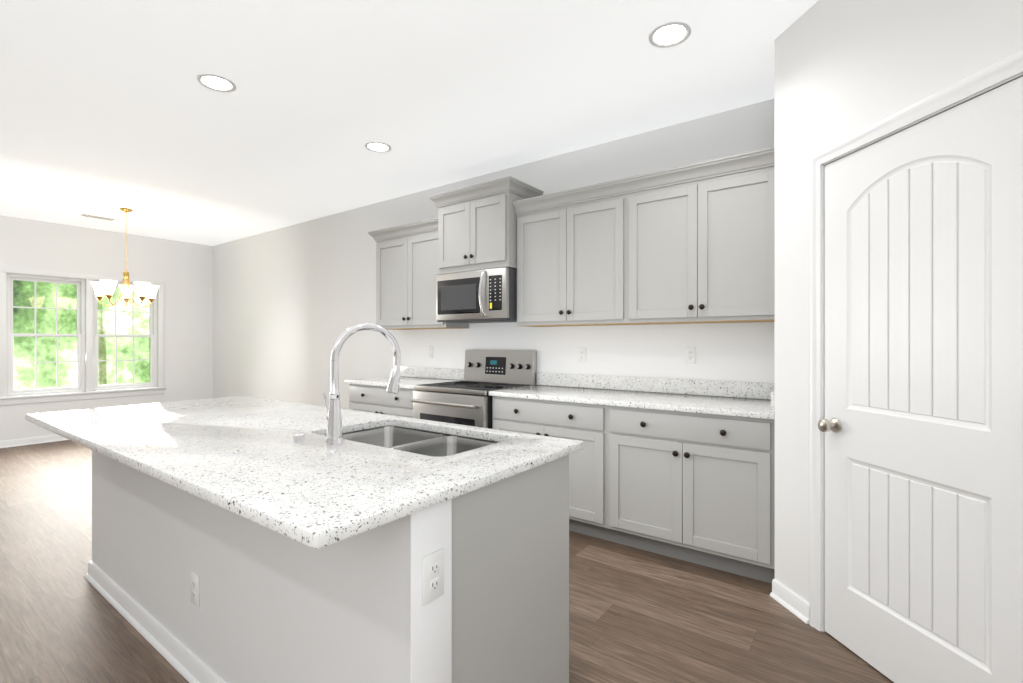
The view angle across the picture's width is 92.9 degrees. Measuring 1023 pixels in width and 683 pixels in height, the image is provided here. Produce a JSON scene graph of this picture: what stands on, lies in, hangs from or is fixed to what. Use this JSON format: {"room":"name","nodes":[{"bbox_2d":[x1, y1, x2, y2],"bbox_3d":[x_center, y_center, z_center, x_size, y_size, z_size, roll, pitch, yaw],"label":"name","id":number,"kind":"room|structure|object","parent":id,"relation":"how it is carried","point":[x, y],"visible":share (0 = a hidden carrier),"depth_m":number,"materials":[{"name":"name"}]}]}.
{"room":"kitchen","nodes":[
{"label":"kitchen","id":0,"kind":"room"},
{"bbox_2d":[0,215,212,447],"bbox_3d":[-6.720,-0.120,5.061,0.176,2.780,6.600,0,0,36],"label":"wall","id":1,"kind":"structure","parent":0,"point":[182,270],"depth_m":6.89,"materials":[{"name":"white paint"}]},
{"bbox_2d":[0,267,165,405],"bbox_3d":[-5.641,-0.064,6.489,0.175,1.657,1.724,0,0,36],"label":"window","id":2,"kind":"structure","parent":1,"relation":"in","point":[79,335],"depth_m":6.44,"materials":[{"name":"white plastic"}]},
{"bbox_2d":[0,0,817,245],"bbox_3d":[-2.963,-1.560,2.301,9.500,0.100,6.900,0,0,36],"label":"ceiling","id":3,"kind":"structure","parent":0,"point":[109,108],"depth_m":2.97,"materials":[{"name":"white paint"}]},
{"bbox_2d":[79,214,115,220],"bbox_3d":[-5.017,-1.506,5.906,0.150,0.008,0.320,0,0,36],"label":"ceiling vent","id":4,"kind":"object","parent":3,"relation":"in","point":[98,217],"visible":1,"depth_m":5.90,"materials":[{"name":"white metal"}]},
{"bbox_2d":[91,208,158,307],"bbox_3d":[-4.387,-0.953,5.569,0.622,1.113,0.604,0,0,36],"label":"dining chandelier","id":5,"kind":"object","parent":3,"relation":"hanging from","point":[107,288],"visible":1,"depth_m":5.48,"materials":[{"name":"white glass"}]},
{"bbox_2d":[196,74,235,91],"bbox_3d":[-1.722,-1.506,2.841,0.200,0.007,0.200,0,0,36],"label":"recessed light","id":6,"kind":"object","parent":3,"relation":"in","point":[218,83],"visible":1,"depth_m":2.83,"materials":[{"name":"white plastic"}]},
{"bbox_2d":[365,142,390,151],"bbox_3d":[-1.036,-1.506,3.776,0.200,0.007,0.200,0,0,36],"label":"recessed light","id":7,"kind":"object","parent":3,"relation":"in","point":[377,146],"visible":1,"depth_m":3.77,"materials":[{"name":"white plastic"}]},
{"bbox_2d":[649,21,690,47],"bbox_3d":[0.778,-1.506,2.394,0.200,0.007,0.200,0,0,36],"label":"recessed light","id":8,"kind":"object","parent":3,"relation":"in","point":[669,34],"visible":1,"depth_m":2.39,"materials":[{"name":"white plastic"}]},
{"bbox_2d":[0,440,893,682],"bbox_3d":[-2.963,1.300,2.301,9.500,0.060,6.900,0,0,36],"label":"floor","id":9,"kind":"structure","parent":0,"point":[636,615],"depth_m":2.24,"materials":[{"name":"wood"}]},
{"bbox_2d":[84,423,583,682],"bbox_3d":[-1.019,0.831,2.188,2.578,0.878,0.822,0,0,36],"label":"kitchen island","id":10,"kind":"object","parent":9,"relation":"on","point":[244,539],"depth_m":1.51,"materials":[{"name":"white paint"}]},
{"bbox_2d":[25,395,583,554],"bbox_3d":[-1.074,0.379,2.085,2.540,0.038,1.060,0,0,36],"label":"island countertop","id":11,"kind":"structure","parent":10,"relation":"on","point":[265,463],"depth_m":1.50,"materials":[{"name":"white stone"}]},
{"bbox_2d":[321,323,400,442],"bbox_3d":[-0.563,0.145,1.825,0.140,0.430,0.287,0,0,36],"label":"faucet","id":12,"kind":"object","parent":11,"relation":"on","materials":[{"name":"silver metal"}]},
{"bbox_2d":[345,382,414,417],"bbox_3d":[-0.966,0.833,4.537,0.960,0.875,0.629,0,0,36],"label":"base cabinet","id":13,"kind":"object","parent":9,"relation":"on","point":[374,399],"depth_m":4.28,"materials":[{"name":"grey paint"}]},
{"bbox_2d":[345,374,463,389],"bbox_3d":[-0.976,0.376,4.529,0.975,0.032,0.654,0,0,36],"label":"countertop","id":14,"kind":"structure","parent":13,"relation":"on","point":[405,383],"depth_m":4.43,"materials":[{"name":"white stone"}]},
{"bbox_2d":[411,350,536,428],"bbox_3d":[-0.314,0.672,3.969,0.748,1.195,0.750,0,0,36],"label":"range","id":15,"kind":"object","parent":9,"relation":"on","point":[467,401],"visible":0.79,"depth_m":3.90,"materials":[{"name":"silver metal"}]},
{"bbox_2d":[492,398,608,540],"bbox_3d":[0.403,0.833,3.531,0.915,0.875,0.629,0,0,36],"label":"base cabinet","id":16,"kind":"object","parent":9,"relation":"on","point":[589,466],"depth_m":3.13,"materials":[{"name":"grey paint"}]},
{"bbox_2d":[609,406,774,583],"bbox_3d":[1.145,0.833,2.986,0.925,0.875,0.629,0,0,36],"label":"base cabinet","id":17,"kind":"object","parent":9,"relation":"on","point":[682,469],"depth_m":2.70,"materials":[{"name":"grey paint"}]},
{"bbox_2d":[489,386,774,421],"bbox_3d":[0.768,0.376,3.247,1.842,0.032,0.654,0,0,36],"label":"countertop","id":18,"kind":"structure","parent":17,"relation":"on","point":[635,399],"depth_m":3.02,"materials":[{"name":"white stone"}]},
{"bbox_2d":[213,98,774,408],"bbox_3d":[-0.965,-0.120,5.021,9.500,2.780,0.150,0,0,36],"label":"wall","id":19,"kind":"structure","parent":0,"point":[292,303],"depth_m":5.07,"materials":[{"name":"white paint"}]},
{"bbox_2d":[372,222,468,329],"bbox_3d":[-0.872,-0.577,4.657,0.952,0.904,0.324,0,0,36],"label":"upper cabinet","id":20,"kind":"object","parent":19,"relation":"attached to","point":[405,259],"depth_m":4.53,"materials":[{"name":"grey paint"}]},
{"bbox_2d":[428,346,432,357],"bbox_3d":[-0.802,0.105,4.804,0.070,0.115,0.007,0,0,36],"label":"outlet","id":21,"kind":"object","parent":19,"relation":"attached to","point":[430,351],"visible":1,"depth_m":4.80,"materials":[{"name":"white plastic"}]},
{"bbox_2d":[436,182,539,274],"bbox_3d":[-0.211,-0.882,4.109,0.754,0.615,0.424,0,0,36],"label":"upper cabinet","id":22,"kind":"object","parent":19,"relation":"attached to","point":[476,230],"depth_m":3.89,"materials":[{"name":"grey paint"}]},
{"bbox_2d":[436,267,516,322],"bbox_3d":[-0.230,-0.367,4.084,0.748,0.401,0.486,0,0,36],"label":"microwave","id":23,"kind":"object","parent":22,"relation":"attached to","point":[484,296],"visible":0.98,"depth_m":3.88,"materials":[{"name":"grey metal"}]},
{"bbox_2d":[516,186,627,326],"bbox_3d":[0.493,-0.577,3.654,0.912,0.904,0.324,0,0,36],"label":"upper cabinet","id":24,"kind":"object","parent":19,"relation":"attached to","point":[572,251],"depth_m":3.49,"materials":[{"name":"grey paint"}]},
{"bbox_2d":[578,348,585,361],"bbox_3d":[0.552,0.105,3.809,0.070,0.115,0.007,0,0,36],"label":"outlet","id":25,"kind":"object","parent":19,"relation":"attached to","point":[581,354],"visible":1,"depth_m":3.81,"materials":[{"name":"white plastic"}]},
{"bbox_2d":[685,347,695,363],"bbox_3d":[1.221,0.095,3.318,0.070,0.115,0.007,0,0,36],"label":"outlet","id":26,"kind":"object","parent":19,"relation":"attached to","point":[690,355],"visible":1,"depth_m":3.32,"materials":[{"name":"white plastic"}]},
{"bbox_2d":[628,154,774,324],"bbox_3d":[1.234,-0.577,3.109,0.927,0.904,0.324,0,0,36],"label":"upper cabinet","id":27,"kind":"object","parent":19,"relation":"attached to","point":[693,243],"depth_m":2.95,"materials":[{"name":"grey paint"}]},
{"bbox_2d":[400,366,774,397],"bbox_3d":[0.258,0.309,4.015,3.573,0.102,0.021,0,0,36],"label":"backsplash","id":28,"kind":"structure","parent":0,"relation":"attached to","point":[599,382],"depth_m":3.51,"materials":[{"name":"white stone"}]},
{"bbox_2d":[775,0,1022,602],"bbox_3d":[1.506,-0.120,1.557,0.110,2.780,1.790,0,0,-9],"label":"wall","id":29,"kind":"structure","parent":0,"point":[844,69],"depth_m":2.15,"materials":[{"name":"white paint"}]},
{"bbox_2d":[769,390,774,413],"bbox_3d":[1.505,0.309,2.711,0.020,0.102,0.602,0,0,36],"label":"backsplash","id":30,"kind":"structure","parent":29,"relation":"attached to","point":[771,392],"depth_m":2.47,"materials":[{"name":"white stone"}]},
{"bbox_2d":[770,579,808,623],"bbox_3d":[1.321,1.228,2.310,0.026,0.083,0.245,0,0,-9],"label":"baseboard","id":31,"kind":"structure","parent":29,"relation":"attached to","point":[790,600],"depth_m":2.30,"materials":[{"name":"white wood"}]},
{"bbox_2d":[809,50,1022,631],"bbox_3d":[1.475,0.240,1.754,0.110,2.060,0.810,0,0,-9],"label":"door jamb","id":32,"kind":"structure","parent":29,"relation":"in","point":[823,307],"depth_m":2.13,"materials":[{"name":"white wood"}]},
{"bbox_2d":[825,76,1022,682],"bbox_3d":[1.442,0.248,1.749,0.035,2.028,0.762,0,0,-9],"label":"pantry door","id":33,"kind":"structure","parent":32,"relation":"attached to","point":[924,399],"depth_m":1.67,"materials":[{"name":"white paint"}]},
{"bbox_2d":[818,418,841,432],"bbox_3d":[1.341,0.355,2.059,0.071,0.062,0.062,0,0,-9],"label":"door knob","id":34,"kind":"object","parent":33,"relation":"attached to","point":[832,424],"depth_m":2.05,"materials":[{"name":"silver metal"}]},
{"label":"outside","id":35,"kind":"structure","parent":0,"visible":0},
{"bbox_2d":[13,280,149,389],"bbox_3d":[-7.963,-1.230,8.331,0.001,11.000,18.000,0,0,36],"label":"window panes","id":36,"kind":"object","parent":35,"point":[64,319],"depth_m":8.53,"materials":[{"name":"clear glass"}]}
]}

